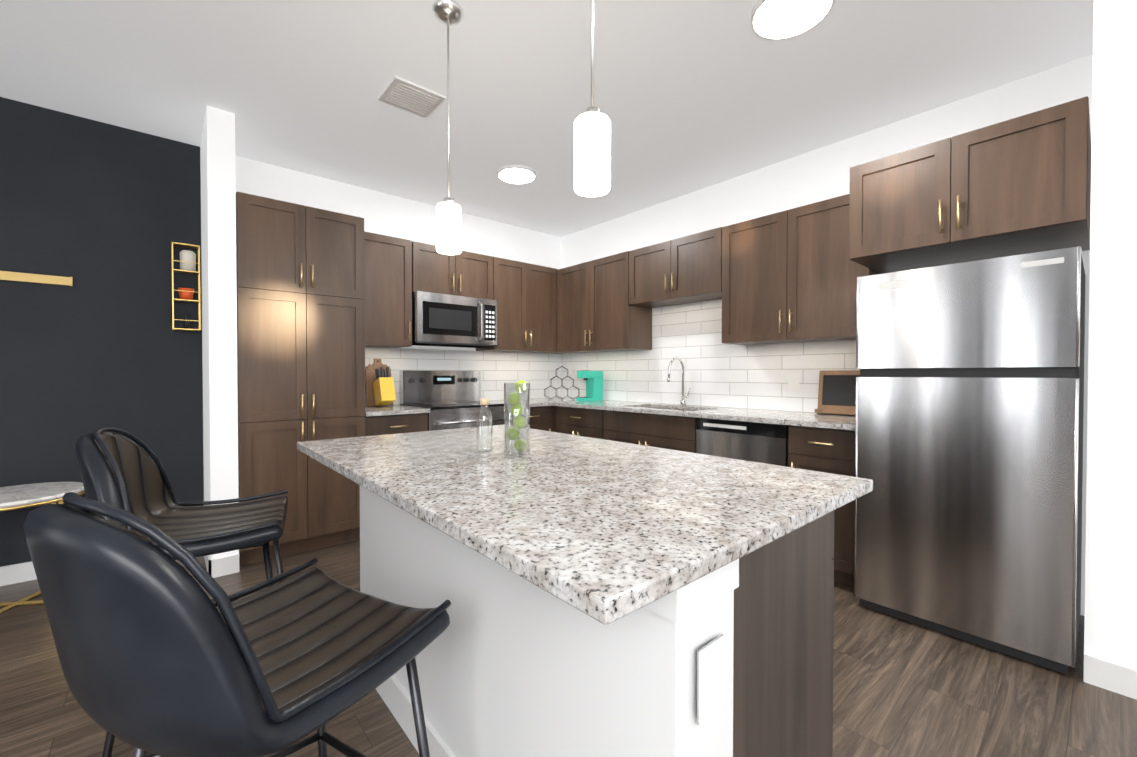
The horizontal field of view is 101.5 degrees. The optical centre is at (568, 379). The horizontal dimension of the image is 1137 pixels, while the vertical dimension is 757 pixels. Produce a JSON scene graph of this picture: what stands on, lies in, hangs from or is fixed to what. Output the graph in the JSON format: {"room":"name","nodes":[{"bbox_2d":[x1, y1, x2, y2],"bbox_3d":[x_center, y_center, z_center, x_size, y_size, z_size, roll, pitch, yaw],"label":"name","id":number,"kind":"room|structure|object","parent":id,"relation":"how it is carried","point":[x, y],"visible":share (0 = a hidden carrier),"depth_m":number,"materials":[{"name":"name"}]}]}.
{"room":"kitchen","nodes":[
{"label":"kitchen","id":0,"kind":"room"},
{"bbox_2d":[0,97,203,566],"bbox_3d":[-3.948,-0.203,1.980,3.880,2.717,0.120,-1,1,-41],"label":"wall","id":1,"kind":"structure","parent":0,"point":[104,215],"depth_m":2.81,"materials":[{"name":"black paint"}]},
{"bbox_2d":[0,561,36,585],"bbox_3d":[-3.917,1.104,1.936,3.785,0.105,0.013,-1,1,-41],"label":"baseboard","id":2,"kind":"structure","parent":1,"relation":"attached to","point":[21,572],"depth_m":2.63,"materials":[{"name":"white"}]},
{"bbox_2d":[0,271,72,285],"bbox_3d":[-3.474,-0.576,2.293,1.413,0.055,0.016,-1,1,-41],"label":"shelf","id":3,"kind":"object","parent":1,"relation":"attached to","point":[32,278],"visible":1,"depth_m":2.66,"materials":[{"name":"brown wood"}]},
{"bbox_2d":[172,242,200,330],"bbox_3d":[-2.524,-0.609,3.069,0.142,0.560,0.086,-1,1,-41],"label":"wire wall shelf","id":4,"kind":"object","parent":1,"relation":"attached to","point":[187,261],"visible":1,"depth_m":3.05,"materials":[{"name":"gold metal"}]},
{"bbox_2d":[200,106,238,559],"bbox_3d":[-2.231,-0.216,2.963,0.132,2.717,0.645,-1,1,-41],"label":"wall","id":5,"kind":"structure","parent":0,"point":[219,300],"depth_m":2.72,"materials":[{"name":"white paint"}]},
{"bbox_2d":[204,555,218,577],"bbox_3d":[-2.263,1.091,2.925,0.038,0.105,0.628,-1,1,-41],"label":"baseboard","id":6,"kind":"structure","parent":5,"relation":"attached to","point":[212,566],"depth_m":2.70,"materials":[{"name":"white"}]},
{"bbox_2d":[235,156,560,350],"bbox_3d":[-1.259,-0.233,4.314,3.240,2.717,0.120,-1,1,-41],"label":"wall","id":7,"kind":"structure","parent":0,"point":[381,213],"depth_m":4.00,"materials":[{"name":"white paint"}]},
{"bbox_2d":[368,232,415,347],"bbox_3d":[-1.554,-0.703,3.752,0.464,0.860,0.327,-1,1,-41],"label":"upper cabinet","id":8,"kind":"object","parent":7,"relation":"attached to","point":[391,260],"depth_m":3.68,"materials":[{"name":"brown wood"}]},
{"bbox_2d":[416,242,491,299],"bbox_3d":[-1.086,-0.929,4.155,0.758,0.411,0.327,-1,1,-41],"label":"upper cabinet","id":9,"kind":"object","parent":7,"relation":"attached to","point":[466,274],"depth_m":4.02,"materials":[{"name":"brown wood"}]},
{"bbox_2d":[412,291,496,347],"bbox_3d":[-1.044,-0.512,4.112,0.752,0.416,0.452,-1,1,-41],"label":"over-the-range microwave","id":10,"kind":"object","parent":9,"relation":"attached to","point":[442,320],"visible":0.98,"depth_m":3.95,"materials":[{"name":"silver metal"}]},
{"bbox_2d":[472,256,555,355],"bbox_3d":[-0.485,-0.713,4.639,0.776,0.857,0.389,-1,1,-41],"label":"upper cabinet","id":11,"kind":"object","parent":7,"relation":"attached to","point":[524,293],"depth_m":4.52,"materials":[{"name":"brown wood"}]},
{"bbox_2d":[0,0,1092,236],"bbox_3d":[-0.561,-1.583,0.532,7.120,0.080,6.720,-1,1,-41],"label":"ceiling","id":12,"kind":"structure","parent":0,"point":[690,96],"depth_m":2.41,"materials":[{"name":"white paint"}]},
{"bbox_2d":[378,75,445,117],"bbox_3d":[-0.870,-1.561,2.581,0.280,0.016,0.260,-1,1,-41],"label":"ceiling vent","id":13,"kind":"object","parent":12,"relation":"in","point":[406,95],"visible":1,"depth_m":2.56,"materials":[{"name":"white plastic"}]},
{"bbox_2d":[432,0,463,254],"bbox_3d":[-0.509,-1.053,1.974,0.128,1.016,0.128,-1,1,-41],"label":"pendant light","id":14,"kind":"object","parent":12,"relation":"hanging from","point":[448,209],"visible":0.98,"depth_m":1.94,"materials":[{"name":"white glass"}]},
{"bbox_2d":[497,165,535,183],"bbox_3d":[-0.397,-1.570,3.562,0.300,0.023,0.300,-1,1,-41],"label":"recessed light","id":15,"kind":"object","parent":12,"relation":"attached to","point":[516,174],"visible":1,"depth_m":3.53,"materials":[{"name":"white plastic"}]},
{"bbox_2d":[574,0,610,196],"bbox_3d":[0.067,-1.044,1.310,0.128,1.016,0.128,-1,1,-41],"label":"pendant light","id":16,"kind":"object","parent":12,"relation":"hanging from","point":[592,150],"visible":1,"depth_m":1.27,"materials":[{"name":"white glass"}]},
{"bbox_2d":[750,0,834,39],"bbox_3d":[0.935,-1.549,1.951,0.320,0.023,0.320,-1,1,-41],"label":"recessed light","id":17,"kind":"object","parent":12,"relation":"in","point":[777,19],"visible":0.9,"depth_m":1.97,"materials":[{"name":"white plastic"}]},
{"bbox_2d":[0,539,1136,756],"bbox_3d":[-0.567,1.205,0.483,7.000,0.060,6.600,-1,1,-41],"label":"floor","id":18,"kind":"structure","parent":0,"point":[902,688],"depth_m":1.68,"materials":[{"name":"wood"}]},
{"bbox_2d":[0,482,84,612],"bbox_3d":[-2.816,0.865,2.368,0.506,0.578,0.506,-1,1,-41],"label":"table","id":19,"kind":"object","parent":18,"relation":"on","point":[15,497],"visible":0.77,"depth_m":2.37,"materials":[{"name":"white stone"}]},
{"bbox_2d":[75,427,287,756],"bbox_3d":[-1.297,0.658,1.645,0.609,1.004,0.586,-1,1,-41],"label":"bar stool","id":20,"kind":"object","parent":18,"relation":"on","point":[121,472],"visible":0.67,"depth_m":1.61,"materials":[{"name":"leather"}]},
{"bbox_2d":[23,492,450,756],"bbox_3d":[-0.582,0.668,0.915,0.626,1.004,0.621,-1,1,-41],"label":"bar stool","id":21,"kind":"object","parent":18,"relation":"on","point":[159,653],"visible":1,"depth_m":0.64,"materials":[{"name":"leather"}]},
{"bbox_2d":[236,192,367,565],"bbox_3d":[-1.904,0.005,3.252,0.726,2.268,0.637,-1,1,-41],"label":"tall cabinet","id":22,"kind":"object","parent":18,"relation":"on","point":[302,271],"depth_m":2.98,"materials":[{"name":"brown wood"}]},
{"bbox_2d":[356,412,429,539],"bbox_3d":[-1.475,0.695,3.633,0.529,0.878,0.637,-1,1,-41],"label":"base cabinet","id":23,"kind":"object","parent":18,"relation":"on","point":[395,422],"depth_m":3.37,"materials":[{"name":"brown wood"}]},
{"bbox_2d":[368,404,429,415],"bbox_3d":[-1.448,0.235,3.645,0.469,0.030,0.647,-1,1,-41],"label":"countertop","id":24,"kind":"structure","parent":23,"relation":"on","point":[372,410],"depth_m":3.48,"materials":[{"name":"grey stone"}]},
{"bbox_2d":[365,359,392,405],"bbox_3d":[-1.585,0.018,3.883,0.210,0.392,0.081,-1,1,-41],"label":"cutting board","id":25,"kind":"object","parent":24,"relation":"on","point":[370,377],"visible":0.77,"depth_m":3.83,"materials":[{"name":"brown wood"}]},
{"bbox_2d":[373,367,395,405],"bbox_3d":[-1.478,0.051,3.730,0.110,0.312,0.201,-1,1,-41],"label":"knife block","id":26,"kind":"object","parent":24,"relation":"on","point":[384,389],"visible":1,"depth_m":3.69,"materials":[{"name":"yellow wood"}]},
{"bbox_2d":[400,370,512,430],"bbox_3d":[-0.955,0.524,4.023,0.754,1.210,0.682,-1,1,-41],"label":"range","id":27,"kind":"object","parent":18,"relation":"on","point":[450,399],"visible":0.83,"depth_m":4.02,"materials":[{"name":"silver metal"}]},
{"bbox_2d":[513,408,551,431],"bbox_3d":[-0.533,0.684,4.464,0.442,0.878,0.617,-1,1,-41],"label":"base cabinet","id":28,"kind":"object","parent":18,"relation":"on","point":[540,418],"depth_m":4.29,"materials":[{"name":"brown wood"}]},
{"bbox_2d":[552,408,595,437],"bbox_3d":[0.337,0.686,4.300,0.617,0.878,0.688,-1,1,-41],"label":"base cabinet","id":29,"kind":"object","parent":18,"relation":"on","point":[573,421],"depth_m":4.14,"materials":[{"name":"brown wood"}]},
{"bbox_2d":[489,396,575,407],"bbox_3d":[-0.284,0.222,4.655,1.081,0.030,0.647,-1,1,-41],"label":"countertop","id":30,"kind":"structure","parent":29,"relation":"on","point":[544,402],"depth_m":4.49,"materials":[{"name":"grey stone"}]},
{"bbox_2d":[544,366,578,399],"bbox_3d":[-0.068,0.030,4.828,0.359,0.345,0.126,0,1,4],"label":"wine rack","id":31,"kind":"object","parent":30,"relation":"on","point":[561,386],"visible":1,"depth_m":4.78,"materials":[{"name":"grey metal"}]},
{"bbox_2d":[576,370,602,401],"bbox_3d":[0.209,0.057,4.586,0.250,0.300,0.124,-1,1,-41],"label":"coffee maker","id":32,"kind":"object","parent":30,"relation":"on","point":[594,385],"visible":1,"depth_m":4.56,"materials":[{"name":"teal plastic"}]},
{"bbox_2d":[360,489,833,756],"bbox_3d":[-0.082,0.720,1.542,0.712,0.883,1.593,-1,1,-41],"label":"kitchen island","id":33,"kind":"object","parent":18,"relation":"on","point":[739,663],"depth_m":0.99,"materials":[{"name":"wood"}]},
{"bbox_2d":[297,425,872,632],"bbox_3d":[-0.146,0.263,1.501,0.965,0.030,1.695,-1,1,-41],"label":"island countertop","id":34,"kind":"structure","parent":33,"relation":"on","point":[609,532],"depth_m":0.98,"materials":[{"name":"grey stone"}]},
{"bbox_2d":[476,399,492,452],"bbox_3d":[-0.288,0.155,1.597,0.054,0.182,0.054,-1,1,-41],"label":"bottle","id":35,"kind":"object","parent":34,"relation":"on","point":[484,401],"visible":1,"depth_m":1.59,"materials":[{"name":"clear glass"}]},
{"bbox_2d":[504,380,529,457],"bbox_3d":[-0.168,0.124,1.520,0.085,0.246,0.085,-1,1,-41],"label":"vase","id":36,"kind":"object","parent":34,"relation":"on","point":[520,422],"visible":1,"depth_m":1.50,"materials":[{"name":"clear glass"}]},
{"bbox_2d":[596,408,743,452],"bbox_3d":[0.792,0.693,3.775,0.617,0.878,0.958,-1,1,-41],"label":"base cabinet","id":37,"kind":"object","parent":18,"relation":"on","point":[678,433],"depth_m":3.51,"materials":[{"name":"brown wood"}]},
{"bbox_2d":[696,418,789,466],"bbox_3d":[1.302,0.702,3.163,0.596,0.876,0.613,-1,1,-41],"label":"dishwasher","id":38,"kind":"object","parent":18,"relation":"on","point":[766,443],"visible":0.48,"depth_m":2.93,"materials":[{"name":"silver metal"}]},
{"bbox_2d":[784,424,854,587],"bbox_3d":[1.645,0.706,2.792,0.617,0.878,0.376,-1,1,-41],"label":"base cabinet","id":39,"kind":"object","parent":18,"relation":"on","point":[827,450],"depth_m":2.54,"materials":[{"name":"brown wood"}]},
{"bbox_2d":[552,400,855,431],"bbox_3d":[0.925,0.236,3.594,0.647,0.030,2.540,-1,1,-41],"label":"countertop","id":40,"kind":"structure","parent":39,"relation":"on","point":[759,415],"depth_m":3.21,"materials":[{"name":"grey stone"}]},
{"bbox_2d":[640,404,699,411],"bbox_3d":[0.808,0.335,3.732,0.398,0.196,0.708,-1,1,-41],"label":"sink","id":41,"kind":"object","parent":40,"relation":"in","point":[641,405],"depth_m":4.05,"materials":[{"name":"silver metal"}]},
{"bbox_2d":[664,356,691,403],"bbox_3d":[0.905,0.015,3.834,0.241,0.405,0.084,-1,1,-41],"label":"faucet","id":42,"kind":"object","parent":40,"relation":"on","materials":[{"name":"silver metal"}]},
{"bbox_2d":[814,370,859,414],"bbox_3d":[1.782,0.084,2.998,0.073,0.289,0.340,-1,1,-41],"label":"frame","id":43,"kind":"object","parent":40,"relation":"on","point":[837,392],"visible":0.56,"depth_m":3.03,"materials":[{"name":"brown wood"}]},
{"bbox_2d":[854,246,1085,673],"bbox_3d":[1.966,0.319,2.293,0.727,1.665,0.758,-1,1,-41],"label":"refrigerator","id":44,"kind":"object","parent":18,"relation":"on","point":[969,432],"visible":0.96,"depth_m":2.00,"materials":[{"name":"silver metal"}]},
{"bbox_2d":[561,54,1092,615],"bbox_3d":[1.326,-0.226,3.714,0.120,2.717,4.175,-1,1,-41],"label":"wall","id":45,"kind":"structure","parent":0,"point":[815,176],"depth_m":3.13,"materials":[{"name":"white paint"}]},
{"bbox_2d":[556,250,659,355],"bbox_3d":[0.315,-0.703,4.481,0.389,0.848,1.062,-1,1,-41],"label":"upper cabinet","id":46,"kind":"object","parent":45,"relation":"attached to","point":[597,310],"depth_m":4.29,"materials":[{"name":"brown wood"}]},
{"bbox_2d":[636,227,723,307],"bbox_3d":[0.938,-0.882,3.808,0.327,0.465,0.888,-1,1,-41],"label":"upper cabinet","id":47,"kind":"object","parent":45,"relation":"attached to","point":[675,273],"depth_m":3.66,"materials":[{"name":"brown wood"}]},
{"bbox_2d":[712,195,879,347],"bbox_3d":[1.517,-0.682,3.143,0.327,0.840,1.000,-1,1,-41],"label":"upper cabinet","id":48,"kind":"object","parent":45,"relation":"attached to","point":[748,320],"depth_m":3.02,"materials":[{"name":"brown wood"}]},
{"bbox_2d":[844,96,1090,273],"bbox_3d":[1.989,-0.866,2.330,0.677,0.476,0.829,-1,1,-41],"label":"upper cabinet","id":49,"kind":"object","parent":45,"relation":"attached to","point":[1020,185],"depth_m":2.07,"materials":[{"name":"brown wood"}]},
{"bbox_2d":[1084,0,1136,668],"bbox_3d":[2.317,-0.202,1.936,0.715,2.717,0.190,-1,1,-41],"label":"wall","id":50,"kind":"structure","parent":0,"point":[1110,625],"depth_m":1.73,"materials":[{"name":"white paint"}]}
]}

